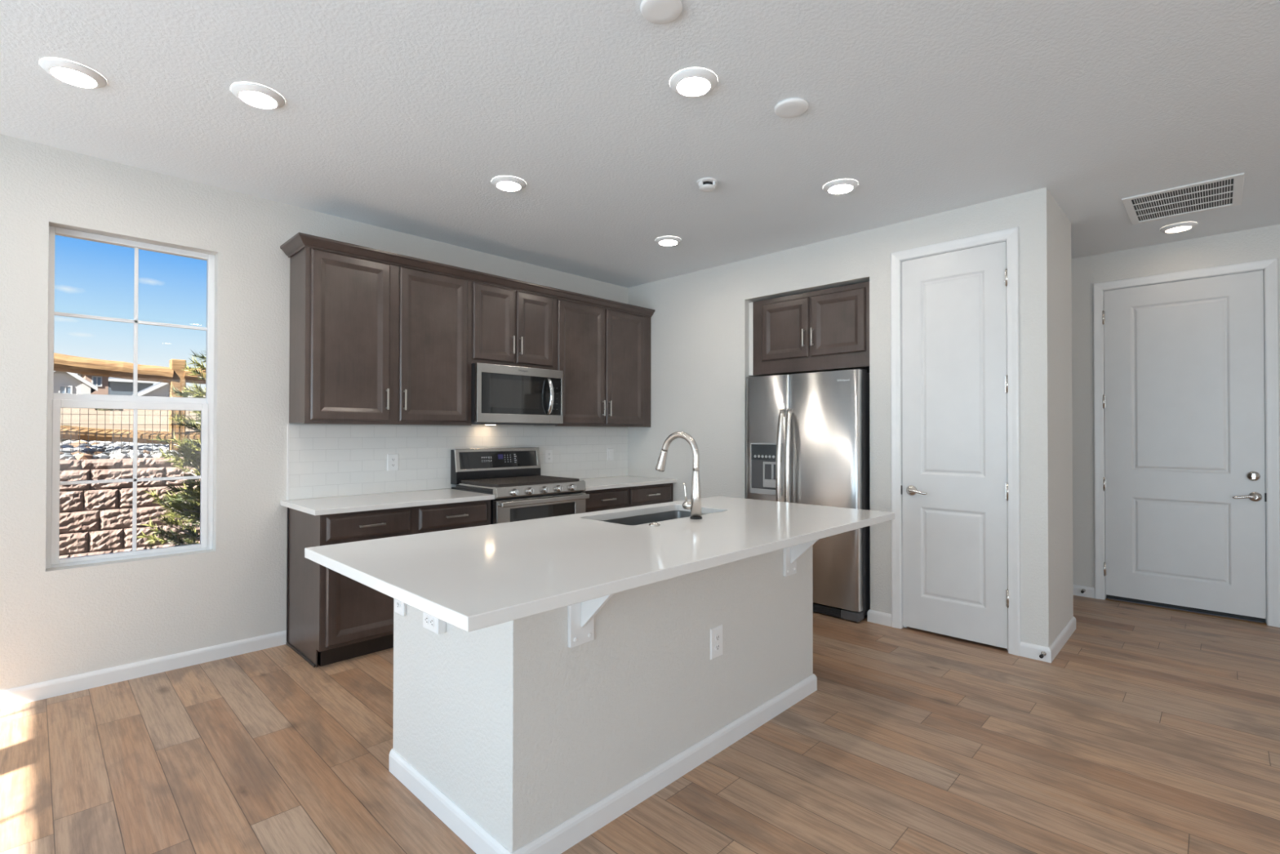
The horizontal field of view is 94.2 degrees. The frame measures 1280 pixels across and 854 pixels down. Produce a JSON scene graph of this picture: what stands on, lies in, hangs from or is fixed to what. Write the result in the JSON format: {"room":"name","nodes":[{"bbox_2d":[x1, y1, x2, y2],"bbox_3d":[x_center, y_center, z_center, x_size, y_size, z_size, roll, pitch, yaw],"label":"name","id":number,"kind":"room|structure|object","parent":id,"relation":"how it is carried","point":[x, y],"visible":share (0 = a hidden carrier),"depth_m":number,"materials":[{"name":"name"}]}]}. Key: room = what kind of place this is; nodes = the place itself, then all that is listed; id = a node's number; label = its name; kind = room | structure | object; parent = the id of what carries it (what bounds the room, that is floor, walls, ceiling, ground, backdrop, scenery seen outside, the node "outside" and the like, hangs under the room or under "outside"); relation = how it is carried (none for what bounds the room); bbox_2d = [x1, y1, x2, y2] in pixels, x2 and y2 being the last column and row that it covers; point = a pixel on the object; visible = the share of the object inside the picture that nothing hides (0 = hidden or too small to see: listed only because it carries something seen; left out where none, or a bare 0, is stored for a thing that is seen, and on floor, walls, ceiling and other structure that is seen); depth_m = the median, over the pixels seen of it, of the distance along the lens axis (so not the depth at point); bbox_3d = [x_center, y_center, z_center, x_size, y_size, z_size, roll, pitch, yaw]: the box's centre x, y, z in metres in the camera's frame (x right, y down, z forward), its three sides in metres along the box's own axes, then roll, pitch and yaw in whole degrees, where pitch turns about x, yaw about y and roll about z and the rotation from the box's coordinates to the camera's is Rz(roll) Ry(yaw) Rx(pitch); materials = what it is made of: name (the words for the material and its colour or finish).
{"room":"kitchen","nodes":[
{"label":"kitchen","id":0,"kind":"room"},
{"bbox_2d":[0,133,627,690],"bbox_3d":[-1.932,-0.019,4.106,0.150,2.744,9.009,0,-1,44],"label":"wall","id":1,"kind":"structure","parent":0,"point":[55,623],"depth_m":3.29,"materials":[{"name":"grey paint"}]},
{"bbox_2d":[45,226,214,568],"bbox_3d":[-2.780,-0.150,3.281,0.058,1.741,0.700,0,-1,44],"label":"window","id":2,"kind":"structure","parent":1,"relation":"in","point":[55,401],"depth_m":3.26,"materials":[{"name":"white plastic"}]},
{"bbox_2d":[0,630,286,708],"bbox_3d":[-3.556,1.295,2.312,0.014,0.082,3.890,0,-1,44],"label":"baseboard","id":3,"kind":"structure","parent":1,"relation":"attached to","point":[65,685],"depth_m":3.18,"materials":[{"name":"white paint"}]},
{"bbox_2d":[286,424,288,500],"bbox_3d":[-2.200,0.220,3.714,0.010,0.472,0.009,0,-1,44],"label":"trim","id":4,"kind":"structure","parent":1,"relation":"attached to","point":[287,468],"depth_m":3.71,"materials":[{"name":"white paint"}]},
{"bbox_2d":[288,246,471,425],"bbox_3d":[-1.690,-0.542,3.988,0.366,1.053,1.089,0,-1,44],"label":"upper cabinet","id":5,"kind":"object","parent":1,"relation":"attached to","point":[371,342],"visible":1,"depth_m":3.79,"materials":[{"name":"brown wood"}]},
{"bbox_2d":[280,232,654,317],"bbox_3d":[-1.048,-1.084,4.649,0.368,0.064,3.029,0,-1,44],"label":"crown molding","id":6,"kind":"structure","parent":5,"relation":"attached to","point":[300,241],"depth_m":4.09,"materials":[{"name":"brown wood"}]},
{"bbox_2d":[288,424,627,499],"bbox_3d":[-1.159,0.231,4.784,0.008,0.472,2.976,0,-1,44],"label":"backsplash","id":7,"kind":"structure","parent":1,"relation":"attached to","point":[326,460],"depth_m":4.29,"materials":[{"name":"white tile"}]},
{"bbox_2d":[386,453,398,471],"bbox_3d":[-1.736,0.248,4.179,0.009,0.117,0.080,0,-1,44],"label":"outlet","id":8,"kind":"object","parent":7,"relation":"attached to","point":[392,459],"visible":1,"depth_m":4.17,"materials":[{"name":"white plastic"}]},
{"bbox_2d":[545,448,552,462],"bbox_3d":[-0.789,0.254,5.150,0.009,0.117,0.080,0,-1,44],"label":"outlet","id":9,"kind":"object","parent":7,"relation":"attached to","point":[548,453],"visible":1,"depth_m":5.15,"materials":[{"name":"white plastic"}]},
{"bbox_2d":[607,448,613,460],"bbox_3d":[-0.281,0.261,5.672,0.009,0.117,0.080,0,-1,44],"label":"switch","id":10,"kind":"object","parent":7,"relation":"attached to","point":[610,451],"visible":1,"depth_m":5.67,"materials":[{"name":"white plastic"}]},
{"bbox_2d":[471,280,556,369],"bbox_3d":[-1.041,-0.759,4.655,0.366,0.606,0.767,0,-1,44],"label":"upper cabinet","id":11,"kind":"object","parent":1,"relation":"attached to","point":[510,326],"visible":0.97,"depth_m":4.51,"materials":[{"name":"brown wood"}]},
{"bbox_2d":[471,362,563,425],"bbox_3d":[-1.006,-0.236,4.614,0.447,0.439,0.774,0,-1,44],"label":"microwave","id":12,"kind":"object","parent":11,"relation":"attached to","point":[501,394],"visible":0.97,"depth_m":4.47,"materials":[{"name":"silver metal"}]},
{"bbox_2d":[542,297,650,426],"bbox_3d":[-0.382,-0.529,5.329,0.366,1.053,1.119,0,-1,44],"label":"upper cabinet","id":13,"kind":"object","parent":1,"relation":"attached to","point":[603,354],"visible":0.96,"depth_m":5.18,"materials":[{"name":"brown wood"}]},
{"bbox_2d":[0,0,1279,288],"bbox_3d":[1.346,-1.481,0.925,9.300,0.167,9.009,0,-1,44],"label":"ceiling","id":14,"kind":"structure","parent":0,"point":[402,116],"depth_m":2.64,"materials":[{"name":"white paint"}]},
{"bbox_2d":[39,57,106,88],"bbox_3d":[-2.249,-1.395,2.361,0.194,0.021,0.194,0,-1,44],"label":"recessed light","id":15,"kind":"object","parent":14,"relation":"in","point":[71,73],"visible":1,"depth_m":2.33,"materials":[{"name":"white plastic"}]},
{"bbox_2d":[50,67,97,87],"bbox_3d":[-2.249,-1.389,2.361,0.134,0.003,0.134,0,-1,44],"label":"diffuser","id":16,"kind":"object","parent":15,"relation":"attached to","point":[76,77],"depth_m":2.35,"materials":[{"name":"white plastic"}]},
{"bbox_2d":[231,82,284,109],"bbox_3d":[-1.616,-1.393,2.517,0.194,0.021,0.194,0,-1,44],"label":"recessed light","id":17,"kind":"object","parent":14,"relation":"in","point":[254,95],"visible":1,"depth_m":2.49,"materials":[{"name":"white plastic"}]},
{"bbox_2d":[239,91,276,108],"bbox_3d":[-1.616,-1.386,2.517,0.134,0.003,0.134,0,-1,44],"label":"diffuser","id":18,"kind":"object","parent":17,"relation":"attached to","point":[260,100],"depth_m":2.51,"materials":[{"name":"white plastic"}]},
{"bbox_2d":[491,175,525,191],"bbox_3d":[-0.750,-1.385,3.399,0.194,0.021,0.194,0,-1,44],"label":"recessed light","id":19,"kind":"object","parent":14,"relation":"in","point":[505,183],"visible":1,"depth_m":3.37,"materials":[{"name":"white plastic"}]},
{"bbox_2d":[497,181,520,191],"bbox_3d":[-0.750,-1.377,3.399,0.134,0.003,0.134,0,-1,44],"label":"diffuser","id":20,"kind":"object","parent":19,"relation":"attached to","point":[503,185],"depth_m":3.39,"materials":[{"name":"white plastic"}]},
{"bbox_2d":[655,235,681,245],"bbox_3d":[0.209,-1.375,4.412,0.194,0.021,0.194,0,-1,44],"label":"recessed light","id":21,"kind":"object","parent":14,"relation":"in","point":[666,240],"visible":1,"depth_m":4.37,"materials":[{"name":"white plastic"}]},
{"bbox_2d":[659,240,677,245],"bbox_3d":[0.209,-1.367,4.412,0.134,0.003,0.134,0,-1,44],"label":"diffuser","id":22,"kind":"object","parent":21,"relation":"attached to","point":[663,242],"depth_m":4.41,"materials":[{"name":"white plastic"}]},
{"bbox_2d":[670,67,717,97],"bbox_3d":[0.218,-1.392,2.418,0.194,0.021,0.194,0,-1,44],"label":"recessed light","id":23,"kind":"object","parent":14,"relation":"in","point":[691,82],"visible":1,"depth_m":2.39,"materials":[{"name":"white plastic"}]},
{"bbox_2d":[677,77,710,96],"bbox_3d":[0.218,-1.385,2.418,0.134,0.003,0.134,0,-1,44],"label":"diffuser","id":24,"kind":"object","parent":23,"relation":"attached to","point":[686,86],"depth_m":2.41,"materials":[{"name":"white plastic"}]},
{"bbox_2d":[696,177,717,191],"bbox_3d":[0.382,-1.372,3.380,0.120,0.044,0.120,0,-1,44],"label":"ceiling detector","id":25,"kind":"object","parent":14,"relation":"attached to","point":[707,184],"visible":1,"depth_m":3.35,"materials":[{"name":"white plastic"}]},
{"bbox_2d":[822,178,858,194],"bbox_3d":[1.159,-1.382,3.435,0.194,0.021,0.194,0,-1,44],"label":"recessed light","id":26,"kind":"object","parent":14,"relation":"in","point":[842,186],"visible":1,"depth_m":3.40,"materials":[{"name":"white plastic"}]},
{"bbox_2d":[828,184,853,193],"bbox_3d":[1.159,-1.375,3.435,0.134,0.003,0.134,0,-1,44],"label":"diffuser","id":27,"kind":"object","parent":26,"relation":"attached to","point":[833,188],"depth_m":3.43,"materials":[{"name":"white plastic"}]},
{"bbox_2d":[1160,222,1197,233],"bbox_3d":[3.720,-1.373,4.107,0.194,0.021,0.194,0,-1,44],"label":"recessed light","id":28,"kind":"object","parent":14,"relation":"in","point":[1184,226],"visible":1,"depth_m":4.08,"materials":[{"name":"white plastic"}]},
{"bbox_2d":[1165,226,1191,232],"bbox_3d":[3.720,-1.366,4.106,0.134,0.003,0.134,0,-1,44],"label":"diffuser","id":29,"kind":"object","parent":28,"relation":"attached to","point":[1168,228],"depth_m":4.10,"materials":[{"name":"white plastic"}]},
{"bbox_2d":[1121,173,1244,225],"bbox_3d":[3.329,-1.383,3.650,0.526,0.010,0.610,0,-1,44],"label":"ceiling vent","id":30,"kind":"object","parent":14,"relation":"in","point":[1227,191],"visible":1,"depth_m":3.63,"materials":[{"name":"white plastic"}]},
{"bbox_2d":[0,595,1279,853],"bbox_3d":[1.343,1.389,0.900,9.300,0.120,9.009,0,-1,44],"label":"floor","id":31,"kind":"structure","parent":0,"point":[1150,730],"depth_m":2.36,"materials":[{"name":"brown wood"}]},
{"bbox_2d":[285,499,490,666],"bbox_3d":[-1.593,0.921,3.865,0.630,0.862,1.091,0,-1,44],"label":"base cabinet","id":32,"kind":"object","parent":31,"relation":"on","point":[332,616],"visible":0.47,"depth_m":3.47,"materials":[{"name":"brown wood"}]},
{"bbox_2d":[280,488,494,515],"bbox_3d":[-1.608,0.474,3.863,0.644,0.030,1.124,0,-1,44],"label":"countertop","id":33,"kind":"structure","parent":32,"relation":"on","point":[357,503],"depth_m":3.72,"materials":[{"name":"white stone"}]},
{"bbox_2d":[450,447,589,524],"bbox_3d":[-0.909,0.763,4.516,0.710,1.191,0.791,0,-1,44],"label":"gas range","id":34,"kind":"object","parent":31,"relation":"on","point":[513,475],"visible":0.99,"depth_m":4.45,"materials":[{"name":"silver metal"}]},
{"bbox_2d":[455,484,493,492],"bbox_3d":[-0.901,0.443,4.512,0.555,0.019,0.783,0,-1,44],"label":"cooktop","id":35,"kind":"object","parent":34,"relation":"in","point":[469,487],"depth_m":4.24,"materials":[{"name":"silver metal"}]},
{"bbox_2d":[389,545,817,853],"bbox_3d":[-0.045,0.915,2.694,0.868,0.856,1.839,0,-1,44],"label":"kitchen island","id":36,"kind":"object","parent":31,"relation":"on","point":[519,740],"visible":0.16,"depth_m":2.08,"materials":[{"name":"grey paint"}]},
{"bbox_2d":[394,598,406,616],"bbox_3d":[-0.916,0.655,2.268,0.078,0.117,0.017,0,-1,44],"label":"outlet","id":37,"kind":"object","parent":36,"relation":"attached to","point":[400,607],"visible":0.37,"depth_m":2.25,"materials":[{"name":"white plastic"}]},
{"bbox_2d":[395,600,399,608],"bbox_3d":[-0.920,0.675,2.263,0.031,0.027,0.003,0,-1,44],"label":"receptacle","id":38,"kind":"object","parent":37,"relation":"attached to","point":[397,602],"depth_m":2.26,"materials":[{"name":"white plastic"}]},
{"bbox_2d":[422,611,445,635],"bbox_3d":[-0.714,0.669,2.058,0.112,0.070,0.035,0,-1,44],"label":"outlet","id":39,"kind":"object","parent":36,"relation":"attached to","point":[431,623],"visible":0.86,"depth_m":2.03,"materials":[{"name":"white plastic"}]},
{"bbox_2d":[424,614,429,624],"bbox_3d":[-0.738,0.669,2.061,0.027,0.031,0.003,0,-1,44],"label":"receptacle","id":40,"kind":"object","parent":39,"relation":"attached to","point":[426,616],"depth_m":2.06,"materials":[{"name":"white plastic"}]},
{"bbox_2d":[430,617,434,626],"bbox_3d":[-0.710,0.669,2.034,0.027,0.031,0.003,0,-1,44],"label":"receptacle","id":41,"kind":"object","parent":39,"relation":"attached to","point":[432,619],"depth_m":2.03,"materials":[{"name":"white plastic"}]},
{"bbox_2d":[567,593,613,648],"bbox_3d":[-0.129,0.592,1.872,0.190,0.224,0.102,0,-1,44],"label":"support bracket","id":42,"kind":"object","parent":36,"relation":"attached to","point":[580,615],"visible":0.56,"depth_m":1.90,"materials":[{"name":"white metal"}]},
{"bbox_2d":[304,495,894,631],"bbox_3d":[0.064,0.468,2.680,1.169,0.036,2.520,0,-1,44],"label":"island countertop","id":43,"kind":"structure","parent":36,"relation":"on","point":[473,578],"depth_m":2.12,"materials":[{"name":"white stone"}]},
{"bbox_2d":[648,521,660,526],"bbox_3d":[0.066,0.443,2.718,0.052,0.015,0.052,0,-1,44],"label":"button","id":44,"kind":"object","parent":43,"relation":"on","point":[653,523],"visible":1,"depth_m":2.70,"materials":[{"name":"silver metal"}]},
{"bbox_2d":[603,510,706,525],"bbox_3d":[0.090,0.596,3.116,0.422,0.210,0.798,0,-1,44],"label":"sink","id":45,"kind":"object","parent":43,"relation":"in","point":[647,518],"visible":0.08,"depth_m":3.35,"materials":[{"name":"metal"}]},
{"bbox_2d":[655,431,702,519],"bbox_3d":[0.192,0.238,3.022,0.295,0.430,0.065,0,-1,44],"label":"faucet","id":46,"kind":"object","parent":43,"relation":"on","point":[695,505],"visible":1,"depth_m":2.94,"materials":[{"name":"silver metal"}]},
{"bbox_2d":[710,624,722,659],"bbox_3d":[0.319,0.890,2.458,0.009,0.125,0.082,0,-1,44],"label":"outlet","id":47,"kind":"object","parent":36,"relation":"attached to","point":[716,633],"visible":1,"depth_m":2.45,"materials":[{"name":"white plastic"}]},
{"bbox_2d":[715,634,719,640],"bbox_3d":[0.321,0.870,2.457,0.003,0.027,0.031,0,-1,44],"label":"receptacle","id":48,"kind":"object","parent":47,"relation":"attached to","point":[717,636],"depth_m":2.45,"materials":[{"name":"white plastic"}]},
{"bbox_2d":[715,643,719,650],"bbox_3d":[0.321,0.909,2.457,0.003,0.027,0.031,0,-1,44],"label":"receptacle","id":49,"kind":"object","parent":47,"relation":"attached to","point":[717,645],"depth_m":2.46,"materials":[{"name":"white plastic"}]},
{"bbox_2d":[782,539,817,576],"bbox_3d":[0.787,0.601,2.811,0.190,0.224,0.102,0,-1,44],"label":"support bracket","id":50,"kind":"object","parent":36,"relation":"attached to","point":[790,554],"visible":0.5,"depth_m":2.84,"materials":[{"name":"white metal"}]},
{"bbox_2d":[581,483,672,512],"bbox_3d":[-0.273,0.934,5.219,0.630,0.862,1.103,0,-1,44],"label":"base cabinet","id":51,"kind":"object","parent":31,"relation":"on","point":[629,496],"visible":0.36,"depth_m":5.02,"materials":[{"name":"brown wood"}]},
{"bbox_2d":[579,475,677,490],"bbox_3d":[-0.277,0.487,5.228,0.644,0.030,1.104,0,-1,44],"label":"countertop","id":52,"kind":"structure","parent":51,"relation":"on","point":[606,482],"depth_m":5.16,"materials":[{"name":"white stone"}]},
{"bbox_2d":[746,368,870,622],"bbox_3d":[1.401,0.478,4.657,0.933,1.769,0.823,0,-1,44],"label":"refrigerator","id":53,"kind":"object","parent":31,"relation":"on","point":[808,434],"visible":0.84,"depth_m":4.28,"materials":[{"name":"grey metal"}]},
{"bbox_2d":[1105,597,1266,625],"bbox_3d":[4.030,1.359,4.429,0.875,0.008,0.125,0,-1,44],"label":"threshold","id":54,"kind":"object","parent":31,"relation":"on","point":[1107,598],"visible":0.59,"depth_m":4.36,"materials":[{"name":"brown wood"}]},
{"bbox_2d":[627,186,1073,647],"bbox_3d":[1.399,-0.007,4.935,3.463,2.744,0.806,0,-1,44],"label":"wall","id":55,"kind":"structure","parent":0,"point":[700,319],"depth_m":4.12,"materials":[{"name":"grey paint"}]},
{"bbox_2d":[748,281,869,376],"bbox_3d":[1.447,-0.730,4.752,1.037,0.605,0.600,0,-1,44],"label":"upper cabinet","id":56,"kind":"object","parent":55,"relation":"attached to","point":[825,330],"visible":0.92,"depth_m":4.53,"materials":[{"name":"brown wood"}]},
{"bbox_2d":[890,226,1020,655],"bbox_3d":[2.008,0.083,3.816,0.752,2.545,0.182,0,-1,44],"label":"door","id":57,"kind":"structure","parent":55,"relation":"in","point":[955,325],"depth_m":3.78,"materials":[{"name":"white paint"}]},
{"bbox_2d":[867,608,1075,662],"bbox_3d":[1.403,1.323,4.918,3.477,0.082,0.834,0,-1,44],"label":"baseboard","id":58,"kind":"structure","parent":55,"relation":"attached to","point":[1031,651],"depth_m":3.59,"materials":[{"name":"white paint"}]},
{"bbox_2d":[1039,651,1046,657],"bbox_3d":[2.306,1.307,3.406,0.026,0.026,0.070,0,-1,44],"label":"door stop","id":59,"kind":"object","parent":55,"relation":"attached to","point":[1042,653],"visible":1,"depth_m":3.40,"materials":[{"name":"silver metal"}]},
{"bbox_2d":[1071,224,1279,587],"bbox_3d":[4.436,-0.011,4.085,9.000,2.744,0.150,0,-1,44],"label":"wall","id":60,"kind":"structure","parent":0,"point":[1264,242],"depth_m":4.76,"materials":[{"name":"grey paint"}]},
{"bbox_2d":[1073,584,1094,598],"bbox_3d":[2.392,1.334,5.949,3.456,0.082,0.014,0,-1,44],"label":"baseboard","id":61,"kind":"structure","parent":60,"relation":"attached to","point":[1090,591],"depth_m":4.78,"materials":[{"name":"white paint"}]},
{"bbox_2d":[1093,257,1279,626],"bbox_3d":[4.017,0.106,4.425,1.011,2.514,0.182,0,-1,44],"label":"door","id":62,"kind":"structure","parent":60,"relation":"in","point":[1186,363],"depth_m":4.37,"materials":[{"name":"white paint"}]},
{"label":"outside","id":63,"kind":"structure","parent":0,"visible":0},
{"bbox_2d":[60,407,200,450],"bbox_3d":[-50.576,-2.535,141.954,257.780,7.915,591.111,0,-1,44],"label":"hillside","id":64,"kind":"structure","parent":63,"point":[152,423],"depth_m":9.47,"materials":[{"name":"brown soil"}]},
{"bbox_2d":[60,425,89,442],"bbox_3d":[-5.548,0.078,5.656,0.467,0.196,0.465,0,-1,44],"label":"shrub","id":65,"kind":"object","parent":64,"relation":"on","point":[64,440],"visible":0.03,"depth_m":5.57,"materials":[{"name":"green plant"}]},
{"bbox_2d":[53,370,97,394],"bbox_3d":[-60.264,-4.486,61.625,9.060,3.350,5.450,0,-1,44],"label":"house","id":66,"kind":"structure","parent":64,"relation":"on","point":[64,382],"depth_m":59.35,"materials":[{"name":"white paint"}]},
{"bbox_2d":[77,373,108,395],"bbox_3d":[-67.220,-5.118,73.125,11.050,4.400,3.000,0,-1,44],"label":"house","id":67,"kind":"structure","parent":64,"relation":"on","point":[101,382],"depth_m":69.83,"materials":[{"name":"beige"}]},
{"bbox_2d":[95,408,123,410],"bbox_3d":[-30.189,-1.061,33.774,1.274,0.670,1.307,0,-1,44],"label":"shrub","id":68,"kind":"object","parent":64,"relation":"on","point":[95,408],"visible":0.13,"depth_m":33.41,"materials":[{"name":"green plant"}]},
{"bbox_2d":[53,352,205,454],"bbox_3d":[-4.142,-0.211,5.306,0.162,1.105,6.108,0,-1,44],"label":"rail fence","id":69,"kind":"object","parent":64,"relation":"on","point":[171,375],"visible":0.2,"depth_m":5.03,"materials":[{"name":"brown wood"}]},
{"bbox_2d":[60,440,199,459],"bbox_3d":[-4.610,0.196,5.203,1.107,0.188,2.702,0,-1,44],"label":"river stones","id":70,"kind":"object","parent":64,"relation":"on","point":[65,446],"visible":0.27,"depth_m":5.03},
{"bbox_2d":[108,377,158,395],"bbox_3d":[-75.169,-5.760,86.466,13.050,5.700,6.400,0,-1,44],"label":"house","id":71,"kind":"structure","parent":64,"relation":"on","point":[117,386],"depth_m":81.96,"materials":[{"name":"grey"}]},
{"bbox_2d":[130,382,198,396],"bbox_3d":[-54.139,-4.073,67.905,9.060,2.650,6.000,0,-1,44],"label":"house","id":72,"kind":"structure","parent":64,"relation":"on","point":[159,389],"depth_m":64.22,"materials":[{"name":"white"}]},
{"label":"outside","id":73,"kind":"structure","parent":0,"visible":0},
{"bbox_3d":[2.778,1.507,-10.952,32.400,0.240,60.000,0,-1,44],"label":"yard","id":74,"kind":"structure","parent":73,"visible":0},
{"bbox_2d":[58,457,200,558],"bbox_3d":[-4.097,0.917,4.744,0.329,1.327,5.673,0,-1,44],"label":"wall","id":75,"kind":"structure","parent":74,"relation":"on","point":[95,518],"depth_m":4.62,"materials":[{"name":"beige stone"}]},
{"bbox_2d":[137,350,205,549],"bbox_3d":[-2.851,0.302,4.504,1.315,2.429,1.582,0,-1,44],"label":"pine tree","id":76,"kind":"object","parent":74,"relation":"on","point":[189,510],"visible":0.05,"depth_m":4.14,"materials":[{"name":"green plant"}]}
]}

